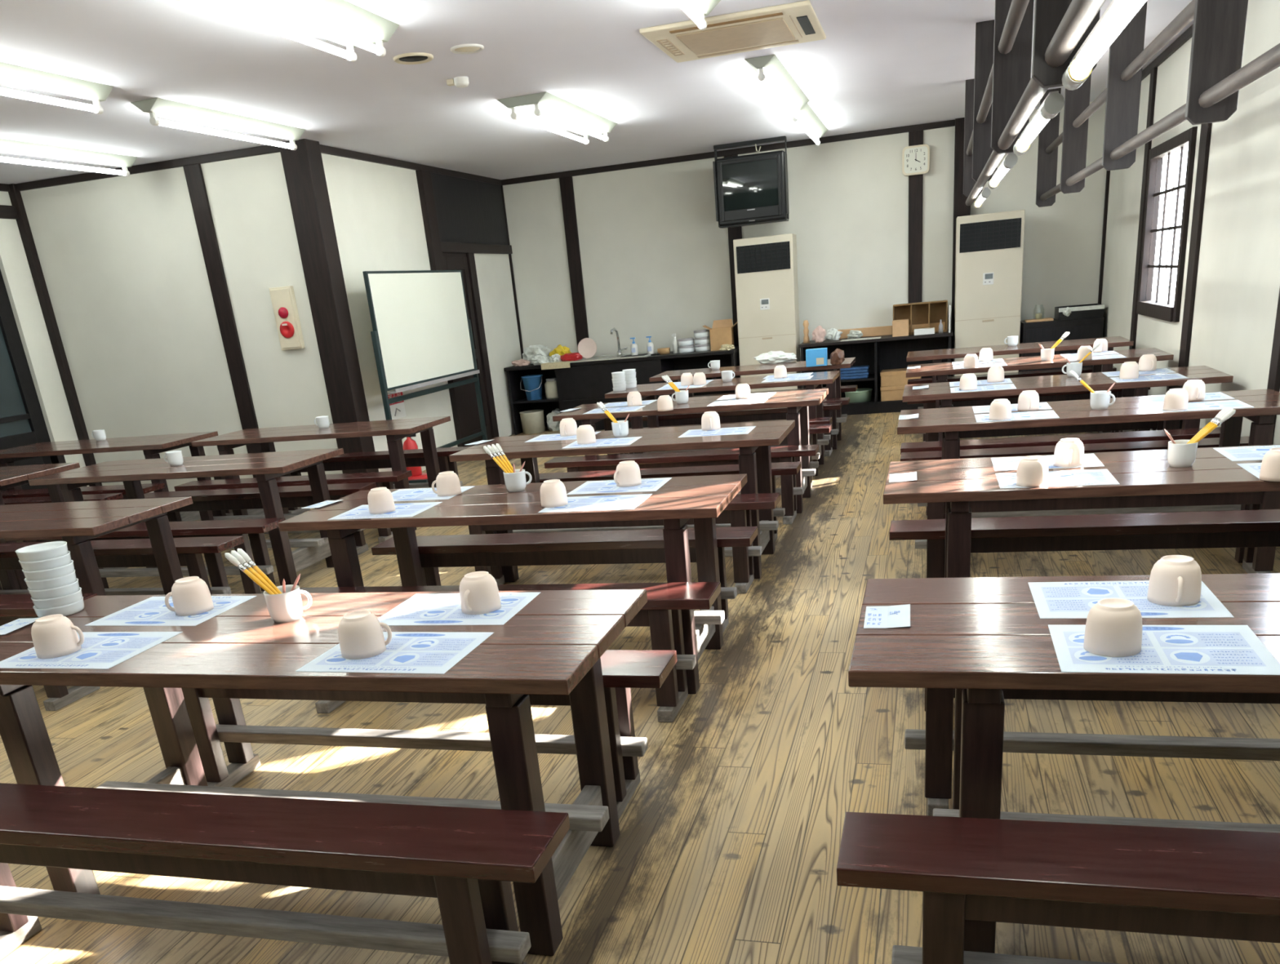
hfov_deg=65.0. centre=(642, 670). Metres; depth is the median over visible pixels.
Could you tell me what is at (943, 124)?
trim
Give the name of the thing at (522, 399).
shelf
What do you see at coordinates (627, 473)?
mug
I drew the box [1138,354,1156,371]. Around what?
mug
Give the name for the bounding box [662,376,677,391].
brush
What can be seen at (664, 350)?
wooden bowl
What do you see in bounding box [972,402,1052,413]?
place mat
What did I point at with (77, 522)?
table
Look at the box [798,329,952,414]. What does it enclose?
open shelf
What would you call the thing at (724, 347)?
plastic bag
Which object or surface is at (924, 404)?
bench
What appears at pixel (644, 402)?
place mat
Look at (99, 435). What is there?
mug
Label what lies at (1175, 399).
mug
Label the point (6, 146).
ceiling lamp
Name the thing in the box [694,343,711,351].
round container
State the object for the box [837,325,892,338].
wooden plank
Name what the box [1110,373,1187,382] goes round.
place mat
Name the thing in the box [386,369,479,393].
tray
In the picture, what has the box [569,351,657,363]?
sink
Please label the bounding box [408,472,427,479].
tray
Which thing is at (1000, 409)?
mug
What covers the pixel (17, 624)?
paper card
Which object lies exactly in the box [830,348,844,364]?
rock
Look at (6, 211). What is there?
trim
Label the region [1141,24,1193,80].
trim
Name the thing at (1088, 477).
place mat
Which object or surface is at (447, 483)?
mug
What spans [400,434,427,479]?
fire extinguisher
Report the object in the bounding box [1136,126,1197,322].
window
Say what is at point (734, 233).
trim
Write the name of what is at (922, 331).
box
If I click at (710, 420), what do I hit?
mug
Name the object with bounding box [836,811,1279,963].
bench
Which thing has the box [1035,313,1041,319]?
glass jar
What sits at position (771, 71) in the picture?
ceiling lamp
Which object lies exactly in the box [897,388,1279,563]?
table
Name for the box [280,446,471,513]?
bench
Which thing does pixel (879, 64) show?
ceiling
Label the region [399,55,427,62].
grille
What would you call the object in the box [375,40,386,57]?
socket
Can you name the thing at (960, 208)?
trim
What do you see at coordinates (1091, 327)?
base cabinet
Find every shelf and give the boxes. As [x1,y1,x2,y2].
[513,395,558,404]
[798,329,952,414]
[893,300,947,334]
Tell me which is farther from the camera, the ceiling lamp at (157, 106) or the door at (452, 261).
the door at (452, 261)
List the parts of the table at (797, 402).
leg, leg, leg, foot rail, leg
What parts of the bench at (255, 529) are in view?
seat, leg, leg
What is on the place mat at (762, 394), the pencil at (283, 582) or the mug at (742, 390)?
the mug at (742, 390)
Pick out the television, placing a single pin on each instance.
(751, 189)
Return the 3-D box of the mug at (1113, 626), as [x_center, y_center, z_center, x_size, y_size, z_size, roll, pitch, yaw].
[0.877,-0.083,1.869,0.098,0.088,0.098,-18,24,-31]
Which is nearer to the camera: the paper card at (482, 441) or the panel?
the paper card at (482, 441)
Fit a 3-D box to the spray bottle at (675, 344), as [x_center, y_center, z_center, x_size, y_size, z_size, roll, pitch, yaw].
[0.358,-3.567,10.961,0.066,0.205,0.064,1,21,16]
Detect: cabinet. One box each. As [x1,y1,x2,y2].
[503,346,740,435]
[1018,316,1104,372]
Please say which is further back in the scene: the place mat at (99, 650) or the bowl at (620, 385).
the bowl at (620, 385)
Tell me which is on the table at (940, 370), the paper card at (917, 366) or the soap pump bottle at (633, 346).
the paper card at (917, 366)
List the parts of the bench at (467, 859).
leg, seat, leg, leg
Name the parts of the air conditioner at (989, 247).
control panel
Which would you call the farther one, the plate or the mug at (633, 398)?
the plate
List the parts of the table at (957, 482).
leg, leg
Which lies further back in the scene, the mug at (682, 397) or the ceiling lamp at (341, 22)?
the mug at (682, 397)
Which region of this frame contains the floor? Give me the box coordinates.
[0,412,1279,963]
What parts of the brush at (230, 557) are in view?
handle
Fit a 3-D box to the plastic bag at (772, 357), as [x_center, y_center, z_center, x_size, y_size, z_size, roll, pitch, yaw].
[1.200,-2.820,9.035,0.401,0.103,0.211,1,21,16]
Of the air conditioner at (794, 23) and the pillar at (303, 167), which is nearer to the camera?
the air conditioner at (794, 23)
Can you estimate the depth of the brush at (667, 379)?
6.58 m
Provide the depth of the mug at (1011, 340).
8.41 m
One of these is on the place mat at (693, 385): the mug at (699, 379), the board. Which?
the mug at (699, 379)
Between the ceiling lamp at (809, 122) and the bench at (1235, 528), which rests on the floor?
the bench at (1235, 528)
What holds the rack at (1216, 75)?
hanging from the ceiling
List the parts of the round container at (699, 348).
lid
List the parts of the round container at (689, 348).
lid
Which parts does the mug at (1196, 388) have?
handle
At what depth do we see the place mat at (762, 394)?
6.62 m
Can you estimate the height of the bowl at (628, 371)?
0.026 m
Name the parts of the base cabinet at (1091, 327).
door, door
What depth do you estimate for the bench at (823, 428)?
6.88 m
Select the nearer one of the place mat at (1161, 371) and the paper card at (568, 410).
the place mat at (1161, 371)
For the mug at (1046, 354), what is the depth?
7.01 m
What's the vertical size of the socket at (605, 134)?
0.072 m
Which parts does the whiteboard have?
upright post, board frame, upright post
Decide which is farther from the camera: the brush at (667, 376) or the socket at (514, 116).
the socket at (514, 116)
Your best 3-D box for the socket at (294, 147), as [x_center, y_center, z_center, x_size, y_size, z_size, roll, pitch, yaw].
[-2.513,-3.776,7.214,0.044,0.072,0.035,1,21,16]
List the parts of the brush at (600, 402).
handle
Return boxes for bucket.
[520,374,542,399]
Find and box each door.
[0,269,52,490]
[442,252,492,446]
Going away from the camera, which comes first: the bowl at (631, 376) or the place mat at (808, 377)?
the place mat at (808, 377)
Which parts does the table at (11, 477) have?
leg, leg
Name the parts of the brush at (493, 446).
handle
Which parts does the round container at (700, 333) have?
lid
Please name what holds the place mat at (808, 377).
on the table at (649, 392)
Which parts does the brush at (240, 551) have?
handle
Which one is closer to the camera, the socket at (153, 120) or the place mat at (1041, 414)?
the place mat at (1041, 414)
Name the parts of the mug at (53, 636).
handle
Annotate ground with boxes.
[1151,288,1175,303]
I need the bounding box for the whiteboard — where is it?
[362,270,487,484]
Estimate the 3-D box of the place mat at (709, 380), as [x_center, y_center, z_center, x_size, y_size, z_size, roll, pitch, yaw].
[0.367,-2.270,7.932,0.358,0.002,0.262,1,21,16]
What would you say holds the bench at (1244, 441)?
on the floor
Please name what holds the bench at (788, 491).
on the floor
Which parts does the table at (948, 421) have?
leg, leg, leg, leg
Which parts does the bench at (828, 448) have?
leg, leg, seat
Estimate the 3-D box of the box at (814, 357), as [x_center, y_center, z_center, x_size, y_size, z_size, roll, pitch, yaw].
[1.446,-2.596,8.331,0.170,0.135,0.102,0,21,14]
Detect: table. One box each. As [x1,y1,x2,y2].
[0,431,217,542]
[0,462,79,589]
[0,496,193,595]
[0,589,647,955]
[28,448,343,588]
[191,416,450,535]
[278,473,747,693]
[448,420,795,582]
[552,388,828,513]
[604,370,839,475]
[648,357,855,449]
[848,573,1279,953]
[883,444,1279,577]
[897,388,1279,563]
[902,365,1233,440]
[906,336,1133,432]
[906,347,1173,431]
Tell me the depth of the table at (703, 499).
3.81 m
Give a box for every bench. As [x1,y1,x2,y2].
[0,482,165,499]
[0,535,244,595]
[0,593,100,711]
[0,782,569,963]
[3,493,123,504]
[4,517,285,594]
[71,467,233,515]
[143,482,376,555]
[173,470,412,543]
[181,649,676,818]
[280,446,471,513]
[299,582,720,722]
[371,526,757,633]
[468,493,780,593]
[538,461,801,542]
[544,444,818,524]
[604,416,832,478]
[619,423,831,488]
[630,401,842,446]
[693,385,857,417]
[822,397,849,456]
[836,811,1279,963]
[888,509,1279,577]
[900,426,1221,515]
[900,435,1249,511]
[904,688,1279,815]
[906,387,1150,434]
[907,365,1116,408]
[915,491,1279,573]
[923,403,1111,441]
[924,688,925,711]
[925,428,1150,441]
[927,421,1163,441]
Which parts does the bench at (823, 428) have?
leg, seat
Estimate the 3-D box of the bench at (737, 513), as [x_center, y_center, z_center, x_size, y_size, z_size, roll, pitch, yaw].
[-0.167,-0.625,5.072,1.720,0.440,0.250,1,21,16]
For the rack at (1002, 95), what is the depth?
4.05 m
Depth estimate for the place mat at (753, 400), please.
6.34 m
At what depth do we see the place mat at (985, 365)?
7.12 m
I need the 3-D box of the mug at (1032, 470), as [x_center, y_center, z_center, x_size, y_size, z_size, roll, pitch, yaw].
[1.273,-0.651,3.276,0.098,0.088,0.098,-10,21,-12]
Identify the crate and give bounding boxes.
[1054,303,1104,319]
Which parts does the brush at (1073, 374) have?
handle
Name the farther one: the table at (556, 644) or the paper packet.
the paper packet
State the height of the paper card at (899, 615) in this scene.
0.005 m
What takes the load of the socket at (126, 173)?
attached to the ceiling lamp at (6, 146)
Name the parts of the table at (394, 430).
leg, foot rail, leg, leg, leg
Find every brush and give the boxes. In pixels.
[224,552,274,594]
[231,550,278,594]
[237,548,282,594]
[483,445,507,472]
[487,444,510,472]
[491,444,512,472]
[495,443,515,472]
[596,402,616,422]
[599,401,617,422]
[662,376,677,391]
[663,375,679,391]
[666,375,679,391]
[1051,332,1069,349]
[1069,371,1094,392]
[1070,370,1095,392]
[1078,342,1099,363]
[1186,407,1228,444]
[1187,407,1231,444]
[1191,408,1233,443]
[1192,409,1235,443]
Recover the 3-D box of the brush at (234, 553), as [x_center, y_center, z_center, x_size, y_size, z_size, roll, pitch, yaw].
[-0.972,-0.226,2.571,0.172,0.162,0.017,5,23,25]
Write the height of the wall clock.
0.264 m
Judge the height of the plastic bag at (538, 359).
0.102 m
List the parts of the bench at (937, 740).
leg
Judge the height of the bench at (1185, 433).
0.440 m
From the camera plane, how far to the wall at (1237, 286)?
5.81 m
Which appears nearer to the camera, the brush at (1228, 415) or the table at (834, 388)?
the brush at (1228, 415)
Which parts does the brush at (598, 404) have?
handle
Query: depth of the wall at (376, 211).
9.01 m
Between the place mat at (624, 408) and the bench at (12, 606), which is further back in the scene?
the place mat at (624, 408)
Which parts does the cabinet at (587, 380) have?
panel, panel, panel, panel rail, panel, panel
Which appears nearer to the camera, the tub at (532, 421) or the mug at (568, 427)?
the mug at (568, 427)
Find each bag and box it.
[522,344,551,364]
[531,355,550,364]
[546,408,560,431]
[548,344,570,356]
[548,354,561,362]
[719,344,734,351]
[753,351,797,364]
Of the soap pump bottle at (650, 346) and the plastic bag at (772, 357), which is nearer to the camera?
the plastic bag at (772, 357)
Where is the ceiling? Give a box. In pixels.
[0,0,1193,184]
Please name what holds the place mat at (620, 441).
on the table at (757, 465)
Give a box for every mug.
[31,613,84,658]
[91,429,106,440]
[163,450,183,466]
[164,576,213,616]
[262,584,311,622]
[314,415,329,428]
[337,610,391,659]
[367,487,395,514]
[431,471,462,496]
[459,571,501,614]
[502,468,531,492]
[540,479,568,507]
[559,417,577,436]
[576,424,595,444]
[611,420,628,437]
[613,460,641,487]
[626,391,642,406]
[657,395,673,411]
[671,390,688,404]
[680,373,693,386]
[693,372,706,385]
[701,411,720,431]
[707,360,719,370]
[720,370,734,382]
[735,383,750,399]
[773,365,786,378]
[959,373,977,391]
[963,354,977,368]
[978,347,992,361]
[986,365,1004,382]
[988,398,1011,420]
[1004,335,1018,346]
[1015,455,1048,487]
[1017,390,1039,411]
[1040,348,1053,360]
[1053,438,1084,466]
[1062,361,1082,377]
[1076,346,1092,360]
[1083,598,1142,657]
[1089,391,1115,409]
[1093,338,1107,352]
[1119,361,1138,379]
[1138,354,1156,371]
[1146,555,1201,606]
[1163,388,1188,411]
[1167,440,1198,466]
[1182,379,1205,400]
[1259,447,1279,481]
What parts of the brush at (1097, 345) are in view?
handle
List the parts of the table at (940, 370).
leg, leg, leg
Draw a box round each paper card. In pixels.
[0,617,39,635]
[302,499,342,508]
[466,440,491,444]
[559,407,582,412]
[863,604,910,628]
[888,471,916,482]
[898,413,918,419]
[906,365,920,368]
[912,385,928,389]
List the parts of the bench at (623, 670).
leg, leg, leg, leg, seat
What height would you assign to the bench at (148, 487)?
0.440 m
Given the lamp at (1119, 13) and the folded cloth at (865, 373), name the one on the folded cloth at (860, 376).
the folded cloth at (865, 373)
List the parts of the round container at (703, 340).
lid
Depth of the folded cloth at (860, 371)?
10.45 m
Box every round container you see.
[677,337,693,346]
[678,344,694,353]
[693,328,710,337]
[693,336,710,344]
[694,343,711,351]
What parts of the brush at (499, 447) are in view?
handle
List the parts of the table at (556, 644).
leg, foot rail, leg, leg, foot rail, leg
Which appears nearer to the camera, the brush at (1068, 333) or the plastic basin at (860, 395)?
the brush at (1068, 333)
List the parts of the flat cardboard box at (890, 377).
box lid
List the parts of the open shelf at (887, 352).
panel, shelf, shelf, panel, panel, panel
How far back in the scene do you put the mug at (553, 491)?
3.65 m
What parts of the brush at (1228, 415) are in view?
handle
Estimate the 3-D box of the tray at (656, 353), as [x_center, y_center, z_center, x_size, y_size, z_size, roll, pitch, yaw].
[0.000,-3.494,11.127,0.440,0.010,0.260,1,21,16]
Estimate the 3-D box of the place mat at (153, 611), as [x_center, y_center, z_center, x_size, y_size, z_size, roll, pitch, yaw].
[-1.296,-0.165,2.768,0.358,0.002,0.262,1,21,16]
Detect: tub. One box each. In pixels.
[519,409,545,434]
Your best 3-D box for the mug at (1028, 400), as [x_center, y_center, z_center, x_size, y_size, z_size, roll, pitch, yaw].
[1.872,-1.307,4.867,0.098,0.088,0.098,-18,24,-31]
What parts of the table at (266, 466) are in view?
leg, foot rail, leg, leg, foot rail, leg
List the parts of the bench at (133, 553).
leg, seat, leg, leg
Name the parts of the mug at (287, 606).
handle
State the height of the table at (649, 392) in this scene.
0.700 m
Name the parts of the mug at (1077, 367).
handle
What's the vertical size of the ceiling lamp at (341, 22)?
0.127 m
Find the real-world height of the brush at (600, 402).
0.162 m
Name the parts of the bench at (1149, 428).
leg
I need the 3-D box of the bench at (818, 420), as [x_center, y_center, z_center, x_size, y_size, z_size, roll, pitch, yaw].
[0.540,-1.601,7.482,1.720,0.440,0.250,1,21,16]
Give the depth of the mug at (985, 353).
7.39 m
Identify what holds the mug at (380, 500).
on the place mat at (407, 509)
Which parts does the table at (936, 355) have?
leg, leg, leg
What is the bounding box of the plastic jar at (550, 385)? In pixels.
[544,377,558,399]
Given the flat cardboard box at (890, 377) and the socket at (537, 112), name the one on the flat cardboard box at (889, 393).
the flat cardboard box at (890, 377)
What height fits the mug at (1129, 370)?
0.088 m
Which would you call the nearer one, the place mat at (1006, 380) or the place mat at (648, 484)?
the place mat at (648, 484)
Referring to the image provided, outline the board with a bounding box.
[948,304,951,333]
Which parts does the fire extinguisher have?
valve handle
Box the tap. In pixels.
[610,328,627,356]
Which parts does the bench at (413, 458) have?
leg, leg, seat, leg, leg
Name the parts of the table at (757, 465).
leg, leg, leg, leg, foot rail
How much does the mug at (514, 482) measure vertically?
0.078 m
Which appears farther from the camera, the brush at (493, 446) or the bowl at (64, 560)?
the brush at (493, 446)
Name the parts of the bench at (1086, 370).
seat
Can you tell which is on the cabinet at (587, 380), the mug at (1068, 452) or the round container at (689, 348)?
the round container at (689, 348)
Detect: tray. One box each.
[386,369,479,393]
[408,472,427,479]
[620,352,660,357]
[1024,317,1053,322]
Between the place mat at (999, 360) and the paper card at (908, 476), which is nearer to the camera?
the paper card at (908, 476)
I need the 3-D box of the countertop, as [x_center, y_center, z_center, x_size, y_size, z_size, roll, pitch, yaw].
[-0.215,-3.479,11.214,2.620,0.035,0.635,1,21,16]
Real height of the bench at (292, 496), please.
0.440 m
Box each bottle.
[630,337,638,355]
[645,336,653,354]
[671,333,678,353]
[938,319,942,333]
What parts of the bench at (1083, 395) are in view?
leg, seat, leg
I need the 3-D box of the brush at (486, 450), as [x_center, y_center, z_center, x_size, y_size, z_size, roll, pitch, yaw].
[-0.572,-0.821,4.051,0.172,0.162,0.017,12,27,38]
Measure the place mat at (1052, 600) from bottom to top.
0.002 m
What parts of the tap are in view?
spout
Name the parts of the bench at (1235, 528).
leg, seat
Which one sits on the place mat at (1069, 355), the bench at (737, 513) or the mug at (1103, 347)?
the mug at (1103, 347)
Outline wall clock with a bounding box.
[902,144,929,176]
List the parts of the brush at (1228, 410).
handle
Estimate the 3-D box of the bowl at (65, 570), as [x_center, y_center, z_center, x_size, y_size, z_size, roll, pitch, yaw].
[-1.661,-0.278,2.812,0.128,0.031,0.128,9,25,34]
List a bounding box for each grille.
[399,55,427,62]
[675,17,795,55]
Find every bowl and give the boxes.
[15,541,67,562]
[18,551,71,571]
[22,560,74,581]
[24,569,75,590]
[27,577,79,599]
[31,586,82,608]
[32,596,84,617]
[611,371,625,376]
[611,377,625,382]
[612,374,625,379]
[612,380,626,385]
[612,386,626,391]
[613,383,626,388]
[622,368,635,373]
[625,371,635,376]
[625,375,635,379]
[625,377,636,382]
[626,380,636,385]
[626,383,636,388]
[657,347,670,354]
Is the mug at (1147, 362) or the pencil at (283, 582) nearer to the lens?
the pencil at (283, 582)
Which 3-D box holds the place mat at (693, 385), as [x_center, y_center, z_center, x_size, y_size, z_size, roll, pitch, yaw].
[0.304,-2.168,7.678,0.358,0.002,0.262,1,21,16]
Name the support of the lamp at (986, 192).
attached to the rack at (1002, 95)
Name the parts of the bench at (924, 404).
leg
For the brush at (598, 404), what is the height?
0.162 m
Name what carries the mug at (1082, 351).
on the place mat at (1115, 356)
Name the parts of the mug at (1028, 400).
handle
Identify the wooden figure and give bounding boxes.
[803,320,809,343]
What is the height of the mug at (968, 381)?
0.088 m
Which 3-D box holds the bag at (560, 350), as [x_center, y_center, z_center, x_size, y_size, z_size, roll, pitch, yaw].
[-0.918,-3.593,11.358,0.284,0.182,0.217,1,21,16]
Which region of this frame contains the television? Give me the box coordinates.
[712,136,789,228]
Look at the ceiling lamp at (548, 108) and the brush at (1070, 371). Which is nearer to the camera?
the brush at (1070, 371)
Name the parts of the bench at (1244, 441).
seat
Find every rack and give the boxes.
[963,0,1106,206]
[1035,0,1279,207]
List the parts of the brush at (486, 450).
handle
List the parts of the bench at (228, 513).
leg, leg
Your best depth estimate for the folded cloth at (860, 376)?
10.47 m
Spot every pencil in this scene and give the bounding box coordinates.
[282,578,285,593]
[290,573,300,591]
[1167,431,1176,444]
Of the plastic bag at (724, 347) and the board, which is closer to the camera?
the board
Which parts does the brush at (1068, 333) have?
handle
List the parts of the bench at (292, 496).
leg, seat, leg, leg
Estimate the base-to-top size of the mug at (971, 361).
0.088 m
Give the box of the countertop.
[503,346,738,371]
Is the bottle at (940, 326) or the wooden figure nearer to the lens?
the bottle at (940, 326)
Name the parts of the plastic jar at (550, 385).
jar lid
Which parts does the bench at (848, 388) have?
seat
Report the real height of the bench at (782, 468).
0.440 m
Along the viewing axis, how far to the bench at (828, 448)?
8.27 m
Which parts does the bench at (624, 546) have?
leg, leg, seat, leg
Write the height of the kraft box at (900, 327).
0.155 m
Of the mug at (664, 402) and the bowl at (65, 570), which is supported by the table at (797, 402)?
the mug at (664, 402)
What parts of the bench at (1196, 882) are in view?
leg, seat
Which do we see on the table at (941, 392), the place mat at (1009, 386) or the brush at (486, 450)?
the place mat at (1009, 386)
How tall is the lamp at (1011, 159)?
0.058 m
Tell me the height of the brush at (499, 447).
0.162 m
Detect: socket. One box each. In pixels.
[92,99,103,114]
[121,166,129,176]
[149,112,159,125]
[289,139,297,150]
[346,44,356,62]
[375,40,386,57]
[511,108,518,119]
[533,104,541,116]
[583,135,589,144]
[603,132,608,142]
[697,13,706,30]
[757,68,765,81]
[794,109,799,119]
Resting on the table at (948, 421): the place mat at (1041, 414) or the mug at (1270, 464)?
the place mat at (1041, 414)
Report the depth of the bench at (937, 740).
2.62 m
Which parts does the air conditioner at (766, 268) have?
control panel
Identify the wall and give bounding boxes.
[0,191,88,486]
[20,151,342,492]
[320,153,521,471]
[502,102,1106,373]
[1101,0,1279,444]
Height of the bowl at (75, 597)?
0.031 m
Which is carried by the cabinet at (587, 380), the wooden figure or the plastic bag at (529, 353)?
the plastic bag at (529, 353)
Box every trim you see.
[0,183,10,191]
[0,204,18,219]
[8,183,102,485]
[15,145,279,191]
[182,164,262,478]
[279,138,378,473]
[319,144,502,185]
[415,169,471,447]
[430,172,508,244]
[440,242,512,253]
[466,253,498,438]
[501,120,955,185]
[501,185,523,359]
[559,176,588,346]
[724,154,742,346]
[907,129,923,303]
[950,117,970,376]
[1097,170,1110,304]
[1128,67,1157,349]
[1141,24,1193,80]
[1177,123,1212,429]
[1266,288,1279,444]
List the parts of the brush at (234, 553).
handle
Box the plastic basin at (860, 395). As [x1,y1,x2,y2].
[844,388,872,402]
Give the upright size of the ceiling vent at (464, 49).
0.012 m
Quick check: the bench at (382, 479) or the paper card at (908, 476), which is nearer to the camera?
the paper card at (908, 476)
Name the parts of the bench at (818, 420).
seat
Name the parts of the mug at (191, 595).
handle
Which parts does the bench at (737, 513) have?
leg, leg, leg, leg, seat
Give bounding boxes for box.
[702,319,737,351]
[805,347,827,367]
[880,368,920,386]
[880,385,905,401]
[892,319,908,337]
[914,327,934,335]
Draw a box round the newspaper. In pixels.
[840,337,880,341]
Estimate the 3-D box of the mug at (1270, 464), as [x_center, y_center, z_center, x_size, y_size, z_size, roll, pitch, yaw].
[1.930,-0.625,3.039,0.099,0.088,0.098,-12,22,-17]
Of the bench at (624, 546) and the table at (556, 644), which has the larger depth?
the bench at (624, 546)
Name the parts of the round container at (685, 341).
lid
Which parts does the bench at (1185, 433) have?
seat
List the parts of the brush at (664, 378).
handle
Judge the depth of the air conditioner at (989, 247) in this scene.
9.86 m
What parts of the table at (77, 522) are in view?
leg, leg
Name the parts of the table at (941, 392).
leg, leg, leg, leg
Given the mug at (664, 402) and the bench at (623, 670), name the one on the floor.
the bench at (623, 670)
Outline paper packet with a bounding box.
[511,359,531,366]
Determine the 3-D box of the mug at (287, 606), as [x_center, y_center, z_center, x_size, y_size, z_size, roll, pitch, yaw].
[-0.914,-0.171,2.576,0.090,0.078,0.099,11,26,37]
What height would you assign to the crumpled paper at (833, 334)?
0.125 m
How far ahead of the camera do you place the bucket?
11.39 m
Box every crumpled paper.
[811,325,826,342]
[825,328,842,340]
[847,329,862,338]
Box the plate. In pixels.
[577,337,596,358]
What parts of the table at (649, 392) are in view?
leg, leg, leg, leg, foot rail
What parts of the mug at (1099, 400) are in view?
handle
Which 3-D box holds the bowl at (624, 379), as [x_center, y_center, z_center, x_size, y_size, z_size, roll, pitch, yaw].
[-0.184,-2.254,7.802,0.108,0.026,0.108,-10,21,-12]
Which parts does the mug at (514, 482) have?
handle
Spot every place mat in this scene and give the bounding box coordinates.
[0,631,182,669]
[85,595,256,626]
[295,631,493,674]
[327,502,441,519]
[377,591,541,625]
[391,486,473,501]
[524,431,601,442]
[537,493,652,512]
[563,436,641,448]
[566,477,671,494]
[583,405,644,413]
[597,400,656,408]
[656,383,706,390]
[663,379,713,386]
[678,426,755,437]
[706,397,769,406]
[716,391,776,399]
[760,375,813,382]
[763,372,813,378]
[949,377,1012,386]
[950,383,1016,392]
[951,358,1004,364]
[952,362,1007,368]
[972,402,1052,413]
[974,410,1059,422]
[991,453,1104,471]
[995,469,1119,488]
[1027,580,1233,618]
[1048,624,1279,675]
[1060,351,1118,357]
[1066,354,1126,361]
[1101,368,1174,377]
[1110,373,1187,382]
[1139,391,1234,403]
[1152,400,1253,412]
[1213,444,1279,461]
[1236,462,1261,479]
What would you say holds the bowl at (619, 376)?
on the bowl at (624, 379)
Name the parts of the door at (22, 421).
glass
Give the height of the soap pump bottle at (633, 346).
0.185 m
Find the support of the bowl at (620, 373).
on the bowl at (619, 376)
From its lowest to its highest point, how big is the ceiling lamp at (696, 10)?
0.127 m
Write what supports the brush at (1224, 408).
in the mug at (1180, 454)
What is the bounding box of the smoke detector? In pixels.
[446,76,469,88]
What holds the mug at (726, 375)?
on the table at (649, 392)
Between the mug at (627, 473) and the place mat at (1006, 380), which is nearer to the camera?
the mug at (627, 473)
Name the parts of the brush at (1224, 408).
handle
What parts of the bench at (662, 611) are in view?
seat, leg, leg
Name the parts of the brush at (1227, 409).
handle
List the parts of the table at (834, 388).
leg, leg, leg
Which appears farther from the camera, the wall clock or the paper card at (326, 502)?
the wall clock
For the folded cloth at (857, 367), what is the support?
on the folded cloth at (860, 371)
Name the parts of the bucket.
bail handle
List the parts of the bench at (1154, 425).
leg, leg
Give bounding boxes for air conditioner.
[639,0,826,62]
[733,233,801,391]
[953,209,1025,376]
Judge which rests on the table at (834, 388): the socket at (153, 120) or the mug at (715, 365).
the mug at (715, 365)
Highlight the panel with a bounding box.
[268,285,305,350]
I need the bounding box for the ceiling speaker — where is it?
[393,52,433,64]
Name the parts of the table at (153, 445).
leg, leg, leg, foot rail, leg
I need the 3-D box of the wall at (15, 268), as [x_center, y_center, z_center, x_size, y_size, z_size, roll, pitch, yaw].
[-6.551,-0.868,4.115,0.070,2.705,10.610,1,21,16]
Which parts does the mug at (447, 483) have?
handle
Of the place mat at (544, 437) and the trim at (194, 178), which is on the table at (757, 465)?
the place mat at (544, 437)
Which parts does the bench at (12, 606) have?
leg, seat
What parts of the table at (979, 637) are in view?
leg, leg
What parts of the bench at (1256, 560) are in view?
leg, leg, leg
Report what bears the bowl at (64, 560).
on the bowl at (65, 570)
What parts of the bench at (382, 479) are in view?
leg, leg, seat, leg, leg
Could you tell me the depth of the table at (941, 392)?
5.75 m
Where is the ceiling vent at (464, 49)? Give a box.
[450,44,484,54]
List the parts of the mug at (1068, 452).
handle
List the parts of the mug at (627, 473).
handle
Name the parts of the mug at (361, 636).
handle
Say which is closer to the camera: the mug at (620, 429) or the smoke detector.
the mug at (620, 429)
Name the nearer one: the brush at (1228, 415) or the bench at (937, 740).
the bench at (937, 740)
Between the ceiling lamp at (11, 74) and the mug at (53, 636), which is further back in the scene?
the ceiling lamp at (11, 74)
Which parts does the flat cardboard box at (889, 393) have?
box lid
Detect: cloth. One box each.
[540,360,572,369]
[560,352,582,361]
[840,364,869,371]
[840,368,868,373]
[840,370,869,377]
[840,374,869,379]
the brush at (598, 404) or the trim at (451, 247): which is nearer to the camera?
the brush at (598, 404)
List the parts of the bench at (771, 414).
seat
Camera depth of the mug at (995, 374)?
6.07 m
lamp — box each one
[0,62,113,114]
[0,138,137,176]
[131,97,305,150]
[175,0,399,62]
[496,92,617,144]
[672,0,720,30]
[744,54,809,119]
[782,103,827,145]
[973,186,991,208]
[988,152,1017,189]
[1013,91,1064,155]
[1062,0,1146,90]
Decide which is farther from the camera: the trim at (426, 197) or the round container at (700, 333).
the round container at (700, 333)
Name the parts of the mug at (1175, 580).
handle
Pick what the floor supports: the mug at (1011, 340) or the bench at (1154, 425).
the bench at (1154, 425)
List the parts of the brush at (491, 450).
handle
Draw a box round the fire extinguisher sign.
[387,391,406,419]
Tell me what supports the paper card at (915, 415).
on the table at (948, 421)
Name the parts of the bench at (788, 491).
leg, seat, leg, leg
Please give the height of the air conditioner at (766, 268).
1.820 m
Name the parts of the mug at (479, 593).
handle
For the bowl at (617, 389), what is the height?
0.026 m
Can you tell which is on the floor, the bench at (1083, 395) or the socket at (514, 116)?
the bench at (1083, 395)
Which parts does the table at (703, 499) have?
leg, leg, leg, foot rail, leg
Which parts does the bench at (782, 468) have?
seat, leg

